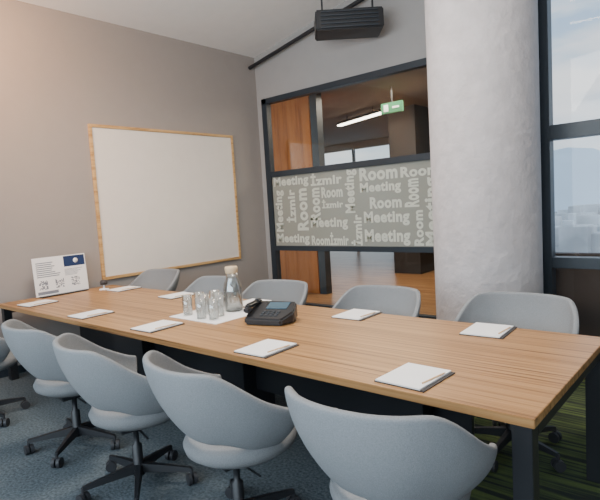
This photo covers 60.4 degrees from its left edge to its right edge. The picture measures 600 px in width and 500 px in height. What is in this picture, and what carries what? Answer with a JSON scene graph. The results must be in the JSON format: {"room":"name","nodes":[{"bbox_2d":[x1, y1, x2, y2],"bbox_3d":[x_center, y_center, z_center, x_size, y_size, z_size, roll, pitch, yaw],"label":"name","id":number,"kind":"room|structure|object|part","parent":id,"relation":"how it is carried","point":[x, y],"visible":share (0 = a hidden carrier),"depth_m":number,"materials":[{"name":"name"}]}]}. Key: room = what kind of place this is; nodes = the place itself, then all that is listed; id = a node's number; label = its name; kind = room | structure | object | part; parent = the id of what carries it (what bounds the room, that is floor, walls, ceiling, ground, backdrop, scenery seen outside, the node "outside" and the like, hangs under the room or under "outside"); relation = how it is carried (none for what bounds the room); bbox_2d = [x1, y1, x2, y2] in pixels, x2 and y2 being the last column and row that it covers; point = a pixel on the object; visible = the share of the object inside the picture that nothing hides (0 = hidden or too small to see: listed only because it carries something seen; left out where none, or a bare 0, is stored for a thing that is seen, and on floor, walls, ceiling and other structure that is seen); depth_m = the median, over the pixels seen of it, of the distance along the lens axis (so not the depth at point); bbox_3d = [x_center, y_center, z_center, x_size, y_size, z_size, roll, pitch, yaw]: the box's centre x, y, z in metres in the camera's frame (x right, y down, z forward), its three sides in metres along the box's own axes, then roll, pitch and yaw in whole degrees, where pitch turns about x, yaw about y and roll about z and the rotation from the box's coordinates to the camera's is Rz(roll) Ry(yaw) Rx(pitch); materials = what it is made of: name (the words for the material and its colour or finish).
{"room":"meeting room","nodes":[
{"label":"meeting room","id":0,"kind":"room"},
{"bbox_2d":[0,0,268,364],"bbox_3d":[-3.133,-1.531,5.014,0.200,5.600,7.750,1,7,41],"label":"wall","id":1,"kind":"structure","parent":0,"point":[61,73],"depth_m":5.69,"materials":[{"name":"paint"}]},
{"bbox_2d":[0,348,108,377],"bbox_3d":[-2.869,1.212,5.200,0.015,0.080,7.400,1,7,41],"label":"baseboard","id":2,"kind":"structure","parent":1,"relation":"attached to","point":[4,373],"depth_m":5.14,"materials":[{"name":"grey metal"}]},
{"bbox_2d":[87,124,240,279],"bbox_3d":[-1.608,-0.639,6.604,0.033,1.760,2.130,1,7,41],"label":"whiteboard","id":3,"kind":"object","parent":1,"relation":"attached to","point":[167,199],"visible":0.97,"depth_m":6.46,"materials":[{"name":"ceramic"}]},
{"bbox_2d":[18,0,345,57],"bbox_3d":[-0.083,-3.291,2.114,8.570,1.828,7.750,1,7,41],"label":"ceiling","id":4,"kind":"structure","parent":0,"point":[249,28],"depth_m":6.31,"materials":[{"name":"paint"}]},
{"bbox_2d":[314,0,383,40],"bbox_3d":[0.538,-2.840,5.902,0.760,0.710,0.415,-3,5,0],"label":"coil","id":5,"kind":"object","parent":4,"relation":"hanging from","point":[362,22],"depth_m":5.74,"materials":[{"name":"black metal"}]},
{"bbox_2d":[271,95,319,293],"bbox_3d":[-1.222,-0.949,10.031,3.980,3.350,0.150,1,7,41],"label":"wall","id":6,"kind":"structure","parent":0,"point":[291,124],"depth_m":8.90,"materials":[{"name":"orange wood"}]},
{"bbox_2d":[0,251,599,499],"bbox_3d":[-0.378,0.900,8.120,16.800,0.100,15.500,1,7,41],"label":"floor","id":7,"kind":"structure","parent":0,"point":[22,476],"depth_m":3.17,"materials":[{"name":"carpet"}]},
{"bbox_2d":[0,337,29,426],"bbox_3d":[-2.515,0.891,3.980,0.716,0.887,0.694,0,6,37],"label":"tub chair","id":8,"kind":"object","parent":7,"relation":"on","point":[7,359],"visible":0.73,"depth_m":3.94,"materials":[{"name":"fabric"}]},
{"bbox_2d":[0,350,17,370],"bbox_3d":[-2.479,0.888,4.028,0.516,0.130,0.547,0,6,37],"label":"seat cushion","id":9,"kind":"object","parent":8,"relation":"on","point":[8,361],"depth_m":3.96,"materials":[{"name":"fabric"}]},
{"bbox_2d":[1,319,119,467],"bbox_3d":[-1.536,0.879,3.435,0.698,0.887,0.716,-8,7,-43],"label":"tub chair","id":10,"kind":"object","parent":7,"relation":"on","point":[32,347],"visible":0.69,"depth_m":3.21,"materials":[{"name":"fabric"}]},
{"bbox_2d":[33,378,79,397],"bbox_3d":[-1.493,0.876,3.474,0.547,0.130,0.516,-8,7,-43],"label":"seat cushion","id":11,"kind":"object","parent":10,"relation":"on","point":[54,388],"depth_m":3.24,"materials":[{"name":"fabric"}]},
{"bbox_2d":[52,333,198,499],"bbox_3d":[-0.952,0.892,2.864,0.693,0.887,0.728,-7,6,-35],"label":"tub chair","id":12,"kind":"object","parent":7,"relation":"on","point":[122,400],"visible":0.9,"depth_m":2.65,"materials":[{"name":"fabric"}]},
{"bbox_2d":[88,407,170,431],"bbox_3d":[-0.897,0.889,2.902,0.547,0.130,0.516,-7,6,-35],"label":"seat cushion","id":13,"kind":"object","parent":12,"relation":"on","point":[107,420],"depth_m":2.67,"materials":[{"name":"fabric"}]},
{"bbox_2d":[129,268,179,290],"bbox_3d":[-1.674,0.690,5.711,0.716,0.887,0.698,0,6,37],"label":"tub chair","id":14,"kind":"object","parent":7,"relation":"on","point":[166,279],"visible":0.35,"depth_m":5.96,"materials":[{"name":"plastic"}]},
{"bbox_2d":[184,276,237,297],"bbox_3d":[-0.902,0.724,4.782,0.733,0.887,0.683,-3,5,10],"label":"tub chair","id":15,"kind":"object","parent":7,"relation":"on","point":[204,284],"visible":0.18,"depth_m":5.03,"materials":[{"name":"plastic"}]},
{"bbox_2d":[142,350,300,499],"bbox_3d":[-0.334,0.897,2.385,0.733,0.887,0.683,-2,5,16],"label":"tub chair","id":16,"kind":"object","parent":7,"relation":"on","point":[226,427],"visible":0.97,"depth_m":2.14,"materials":[{"name":"fabric"}]},
{"bbox_2d":[183,426,296,469],"bbox_3d":[-0.278,0.891,2.445,0.547,0.130,0.516,-7,6,-39],"label":"seat cushion","id":17,"kind":"object","parent":16,"relation":"on","point":[213,456],"depth_m":2.22,"materials":[{"name":"fabric"}]},
{"bbox_2d":[243,279,307,304],"bbox_3d":[-0.274,0.733,4.243,0.728,0.887,0.693,0,6,38],"label":"tub chair","id":18,"kind":"object","parent":7,"relation":"on","point":[296,291],"visible":0.2,"depth_m":4.48,"materials":[{"name":"plastic"}]},
{"bbox_2d":[0,285,599,499],"bbox_3d":[-0.648,0.858,3.843,4.920,0.750,1.200,1,7,41],"label":"conference table","id":19,"kind":"object","parent":7,"relation":"on","point":[522,379],"visible":0.73,"depth_m":2.70,"materials":[{"name":"brown wood"}]},
{"bbox_2d":[17,299,58,306],"bbox_3d":[-2.457,0.496,4.835,0.236,0.018,0.276,0,6,35],"label":"notepad","id":20,"kind":"object","parent":19,"relation":"on","point":[40,302],"visible":1,"depth_m":4.80,"materials":[{"name":"paper"}]},
{"bbox_2d":[31,253,88,297],"bbox_3d":[-2.477,0.260,5.365,0.110,0.399,0.560,0,6,38],"label":"information sign","id":21,"kind":"object","parent":19,"relation":"on","point":[64,274],"visible":1,"depth_m":5.36,"materials":[{"name":"paper"}]},
{"bbox_2d":[67,309,114,319],"bbox_3d":[-1.670,0.510,4.125,0.236,0.018,0.276,0,6,38],"label":"notepad","id":22,"kind":"object","parent":19,"relation":"on","point":[99,312],"visible":1,"depth_m":4.09,"materials":[{"name":"paper"}]},
{"bbox_2d":[99,279,108,289],"bbox_3d":[-2.100,0.369,5.519,0.100,0.110,0.100,1,7,41],"label":"stand","id":23,"kind":"object","parent":19,"relation":"on","point":[103,282],"visible":0.99,"depth_m":5.49,"materials":[{"name":"plastic"}]},
{"bbox_2d":[106,286,141,291],"bbox_3d":[-1.858,0.407,5.447,0.236,0.018,0.276,0,6,38],"label":"notepad","id":24,"kind":"object","parent":19,"relation":"on","point":[126,288],"visible":1,"depth_m":5.41,"materials":[{"name":"paper"}]},
{"bbox_2d":[130,320,184,332],"bbox_3d":[-0.977,0.519,3.535,0.236,0.018,0.276,0,6,38],"label":"notepad","id":25,"kind":"object","parent":19,"relation":"on","point":[160,325],"visible":1,"depth_m":3.51,"materials":[{"name":"paper"}]},
{"bbox_2d":[158,292,193,299],"bbox_3d":[-1.139,0.419,4.796,0.236,0.018,0.276,1,7,44],"label":"notepad","id":26,"kind":"object","parent":19,"relation":"on","point":[174,295],"visible":0.76,"depth_m":4.77,"materials":[{"name":"paper"}]},
{"bbox_2d":[169,308,247,324],"bbox_3d":[-0.618,0.476,3.857,0.540,0.004,0.480,1,7,41],"label":"mat","id":27,"kind":"object","parent":19,"relation":"on","point":[230,315],"visible":0.5,"depth_m":3.73,"materials":[{"name":"paper"}]},
{"bbox_2d":[181,294,192,315],"bbox_3d":[-0.842,0.412,3.857,0.080,0.150,0.080,1,7,41],"label":"drinking glass","id":28,"kind":"object","parent":27,"relation":"on","point":[186,299],"visible":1,"depth_m":3.83,"materials":[{"name":"clear glass"}]},
{"bbox_2d":[193,292,203,309],"bbox_3d":[-0.771,0.400,3.953,0.080,0.150,0.080,1,7,41],"label":"drinking glass","id":29,"kind":"object","parent":27,"relation":"on","point":[196,294],"visible":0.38,"depth_m":3.93,"materials":[{"name":"clear glass"}]},
{"bbox_2d":[195,297,205,318],"bbox_3d":[-0.711,0.418,3.703,0.080,0.150,0.080,1,7,41],"label":"drinking glass","id":30,"kind":"object","parent":27,"relation":"on","point":[200,302],"visible":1,"depth_m":3.68,"materials":[{"name":"clear glass"}]},
{"bbox_2d":[198,293,208,313],"bbox_3d":[-0.714,0.405,3.851,0.080,0.150,0.080,1,7,41],"label":"drinking glass","id":31,"kind":"object","parent":27,"relation":"on","point":[206,295],"visible":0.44,"depth_m":3.83,"materials":[{"name":"clear glass"}]},
{"bbox_2d":[207,297,218,319],"bbox_3d":[-0.615,0.417,3.646,0.080,0.150,0.080,1,7,41],"label":"drinking glass","id":32,"kind":"object","parent":27,"relation":"on","point":[212,303],"visible":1,"depth_m":3.62,"materials":[{"name":"clear glass"}]},
{"bbox_2d":[209,290,218,297],"bbox_3d":[-0.661,0.389,4.003,0.080,0.150,0.080,1,7,41],"label":"drinking glass","id":33,"kind":"object","parent":27,"relation":"on","point":[210,291],"visible":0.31,"depth_m":3.97,"materials":[{"name":"clear glass"}]},
{"bbox_2d":[212,292,222,295],"bbox_3d":[-0.619,0.395,3.900,0.080,0.150,0.080,1,7,41],"label":"drinking glass","id":34,"kind":"object","parent":27,"relation":"on","point":[213,293],"visible":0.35,"depth_m":3.87,"materials":[{"name":"clear glass"}]},
{"bbox_2d":[213,295,224,316],"bbox_3d":[-0.587,0.406,3.754,0.080,0.150,0.080,1,7,41],"label":"drinking glass","id":35,"kind":"object","parent":27,"relation":"on","point":[221,310],"visible":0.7,"depth_m":3.73,"materials":[{"name":"clear glass"}]},
{"bbox_2d":[223,266,242,311],"bbox_3d":[-0.514,0.292,3.928,0.147,0.337,0.147,1,7,41],"label":"carafe","id":36,"kind":"object","parent":27,"relation":"on","point":[229,270],"visible":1,"depth_m":3.89,"materials":[{"name":"clear glass"}]},
{"bbox_3d":[-0.522,0.152,3.915,0.099,0.054,0.099,1,7,41],"label":"carafe lid","id":37,"kind":"part","parent":36,"relation":"part of","materials":[{"name":"brown wood"}]},
{"bbox_2d":[233,298,271,307],"bbox_3d":[-0.395,0.427,4.189,0.236,0.018,0.276,1,6,39],"label":"notepad","id":38,"kind":"object","parent":19,"relation":"on","point":[245,302],"visible":0.27,"depth_m":4.23,"materials":[{"name":"paper"}]},
{"bbox_2d":[233,339,298,358],"bbox_3d":[-0.182,0.532,2.819,0.236,0.018,0.276,1,6,39],"label":"notepad","id":39,"kind":"object","parent":19,"relation":"on","point":[267,348],"visible":1,"depth_m":2.79,"materials":[{"name":"paper"}]},
{"bbox_2d":[243,298,297,325],"bbox_3d":[-0.192,0.412,3.477,0.336,0.135,0.259,-2,5,21],"label":"phone","id":40,"kind":"object","parent":19,"relation":"on","point":[279,313],"visible":1,"depth_m":3.43,"materials":[{"name":"black plastic"}]},
{"bbox_2d":[331,309,381,320],"bbox_3d":[0.390,0.437,3.521,0.236,0.018,0.276,1,6,39],"label":"notepad","id":41,"kind":"object","parent":19,"relation":"on","point":[353,314],"visible":1,"depth_m":3.49,"materials":[{"name":"paper"}]},
{"bbox_2d":[374,363,454,392],"bbox_3d":[0.497,0.542,2.229,0.236,0.018,0.276,1,7,43],"label":"notepad","id":42,"kind":"object","parent":19,"relation":"on","point":[411,376],"visible":1,"depth_m":2.20,"materials":[{"name":"paper"}]},
{"bbox_2d":[459,322,516,338],"bbox_3d":[1.063,0.449,2.909,0.236,0.018,0.276,0,6,38],"label":"notepad","id":43,"kind":"object","parent":19,"relation":"on","point":[487,330],"visible":1,"depth_m":2.88,"materials":[{"name":"paper"}]},
{"bbox_2d":[261,57,435,318],"bbox_3d":[0.890,-0.662,6.626,3.560,3.110,0.100,1,7,41],"label":"window frame","id":44,"kind":"structure","parent":7,"relation":"on","point":[266,103],"depth_m":7.00,"materials":[{"name":"grey metal"}]},
{"bbox_2d":[272,160,433,246],"bbox_3d":[0.885,-0.555,6.621,3.360,1.020,0.004,1,7,41],"label":"band","id":45,"kind":"object","parent":44,"relation":"attached to","point":[362,200],"visible":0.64,"depth_m":6.72,"materials":[{"name":"grey"}]},
{"bbox_2d":[273,167,433,245],"bbox_3d":[0.817,-0.556,6.673,3.130,1.000,0.001,1,7,41],"label":"lettering","id":46,"kind":"object","parent":45,"relation":"attached to","point":[377,187],"visible":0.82,"depth_m":6.72,"materials":[{"name":"white"}]},
{"bbox_2d":[332,285,420,317],"bbox_3d":[0.494,0.739,3.629,0.739,0.887,0.704,1,7,43],"label":"tub chair","id":47,"kind":"object","parent":7,"relation":"on","point":[386,299],"visible":0.24,"depth_m":3.85,"materials":[{"name":"plastic"}]},
{"bbox_2d":[285,386,496,499],"bbox_3d":[0.340,0.898,1.899,0.716,0.887,0.700,0,6,37],"label":"tub chair","id":48,"kind":"object","parent":7,"relation":"on","point":[363,456],"visible":1,"depth_m":1.58,"materials":[{"name":"fabric"}]},
{"bbox_2d":[329,479,470,499],"bbox_3d":[0.374,0.895,1.945,0.516,0.130,0.547,0,6,37],"label":"seat cushion","id":49,"kind":"object","parent":48,"relation":"on","point":[337,493],"depth_m":1.83,"materials":[{"name":"fabric"}]},
{"bbox_2d":[424,0,543,320],"bbox_3d":[1.461,-1.306,4.146,0.840,4.750,0.840,1,7,41],"label":"concrete column","id":50,"kind":"structure","parent":7,"relation":"on","point":[482,55],"depth_m":3.84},
{"bbox_2d":[454,292,578,472],"bbox_3d":[1.267,0.742,3.055,0.683,0.887,0.733,-5,5,-14],"label":"tub chair","id":51,"kind":"object","parent":7,"relation":"on","point":[523,310],"visible":0.31,"depth_m":3.18,"materials":[{"name":"fabric"}]},
{"bbox_2d":[309,93,331,293],"bbox_3d":[0.349,-0.926,8.667,0.140,3.350,0.150,1,7,41],"label":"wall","id":52,"kind":"structure","parent":0,"point":[315,102],"depth_m":8.56,"materials":[{"name":"grey metal"}]},
{"bbox_2d":[254,0,426,279],"bbox_3d":[0.724,-1.404,6.087,4.220,4.700,1.070,1,7,41],"label":"wall","id":53,"kind":"structure","parent":0,"point":[308,62],"depth_m":6.71,"materials":[{"name":"paint"}]},
{"bbox_2d":[248,0,363,69],"bbox_3d":[0.600,-2.995,6.367,3.620,0.737,0.052,1,7,41],"label":"conduit pipe","id":54,"kind":"object","parent":53,"relation":"attached to","point":[353,4],"visible":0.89,"depth_m":7.02,"materials":[{"name":"black metal"}]},
{"bbox_2d":[324,137,388,153],"bbox_3d":[1.570,-1.657,16.267,9.000,3.350,0.200,1,7,41],"label":"wall","id":55,"kind":"structure","parent":0,"point":[380,141],"depth_m":15.77,"materials":[{"name":"grey paint"}]},
{"bbox_2d":[352,149,355,161],"bbox_3d":[1.765,-1.554,16.112,2.700,3.150,0.100,1,7,41],"label":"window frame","id":56,"kind":"structure","parent":55,"relation":"in","point":[353,150],"depth_m":15.98,"materials":[{"name":"grey metal"}]},
{"bbox_2d":[321,67,427,146],"bbox_3d":[0.144,-2.985,12.278,12.050,0.150,7.770,1,7,41],"label":"ceiling","id":57,"kind":"structure","parent":0,"point":[411,87],"depth_m":9.60,"materials":[{"name":"brown paint"}]},
{"bbox_2d":[337,107,380,125],"bbox_3d":[1.204,-2.729,10.491,0.120,0.180,1.494,-6,6,-28],"label":"ceiling light","id":58,"kind":"object","parent":57,"relation":"attached to","point":[376,112],"visible":0.89,"depth_m":10.39,"materials":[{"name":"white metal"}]},
{"bbox_2d":[381,86,403,114],"bbox_3d":[1.489,-2.443,8.383,0.400,0.420,0.050,1,7,41],"label":"exit sign","id":59,"kind":"object","parent":57,"relation":"hanging from","point":[397,106],"visible":1,"depth_m":8.37,"materials":[{"name":"plastic"}]},
{"bbox_2d":[388,104,434,273],"bbox_3d":[2.329,-1.218,10.668,0.600,3.350,0.700,1,7,41],"label":"column","id":60,"kind":"structure","parent":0,"point":[408,129],"depth_m":10.37,"materials":[{"name":"brown paint"}]},
{"bbox_2d":[556,252,599,336],"bbox_3d":[3.695,0.559,3.806,4.600,1.030,0.120,1,7,41],"label":"wall","id":61,"kind":"structure","parent":0,"point":[582,286],"depth_m":4.68,"materials":[{"name":"paint"}]},
{"bbox_3d":[3.354,-3.697,2.846,3.950,1.700,0.120,1,7,41],"label":"wall","id":62,"kind":"structure","parent":0,"visible":0},
{"bbox_2d":[538,0,599,294],"bbox_3d":[3.492,-0.908,3.059,3.960,3.900,0.120,1,7,41],"label":"window","id":63,"kind":"structure","parent":62,"relation":"in","point":[549,133],"depth_m":4.24,"materials":[{"name":"clear glass"}]},
{"label":"outside","id":64,"kind":"structure","parent":0,"visible":0},
{"bbox_3d":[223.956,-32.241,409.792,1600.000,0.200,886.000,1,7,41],"label":"ground","id":65,"kind":"structure","parent":64,"visible":0},
{"bbox_2d":[554,147,599,212],"bbox_3d":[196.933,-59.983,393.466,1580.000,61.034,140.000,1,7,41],"label":"mountains","id":66,"kind":"structure","parent":65,"relation":"on","point":[576,170],"depth_m":380.31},
{"bbox_2d":[555,204,599,252],"bbox_3d":[95.853,-15.039,212.102,385.609,14.969,226.389,1,7,41],"label":"city","id":67,"kind":"object","parent":65,"relation":"on","point":[577,228],"visible":0.1,"depth_m":108.63}
]}

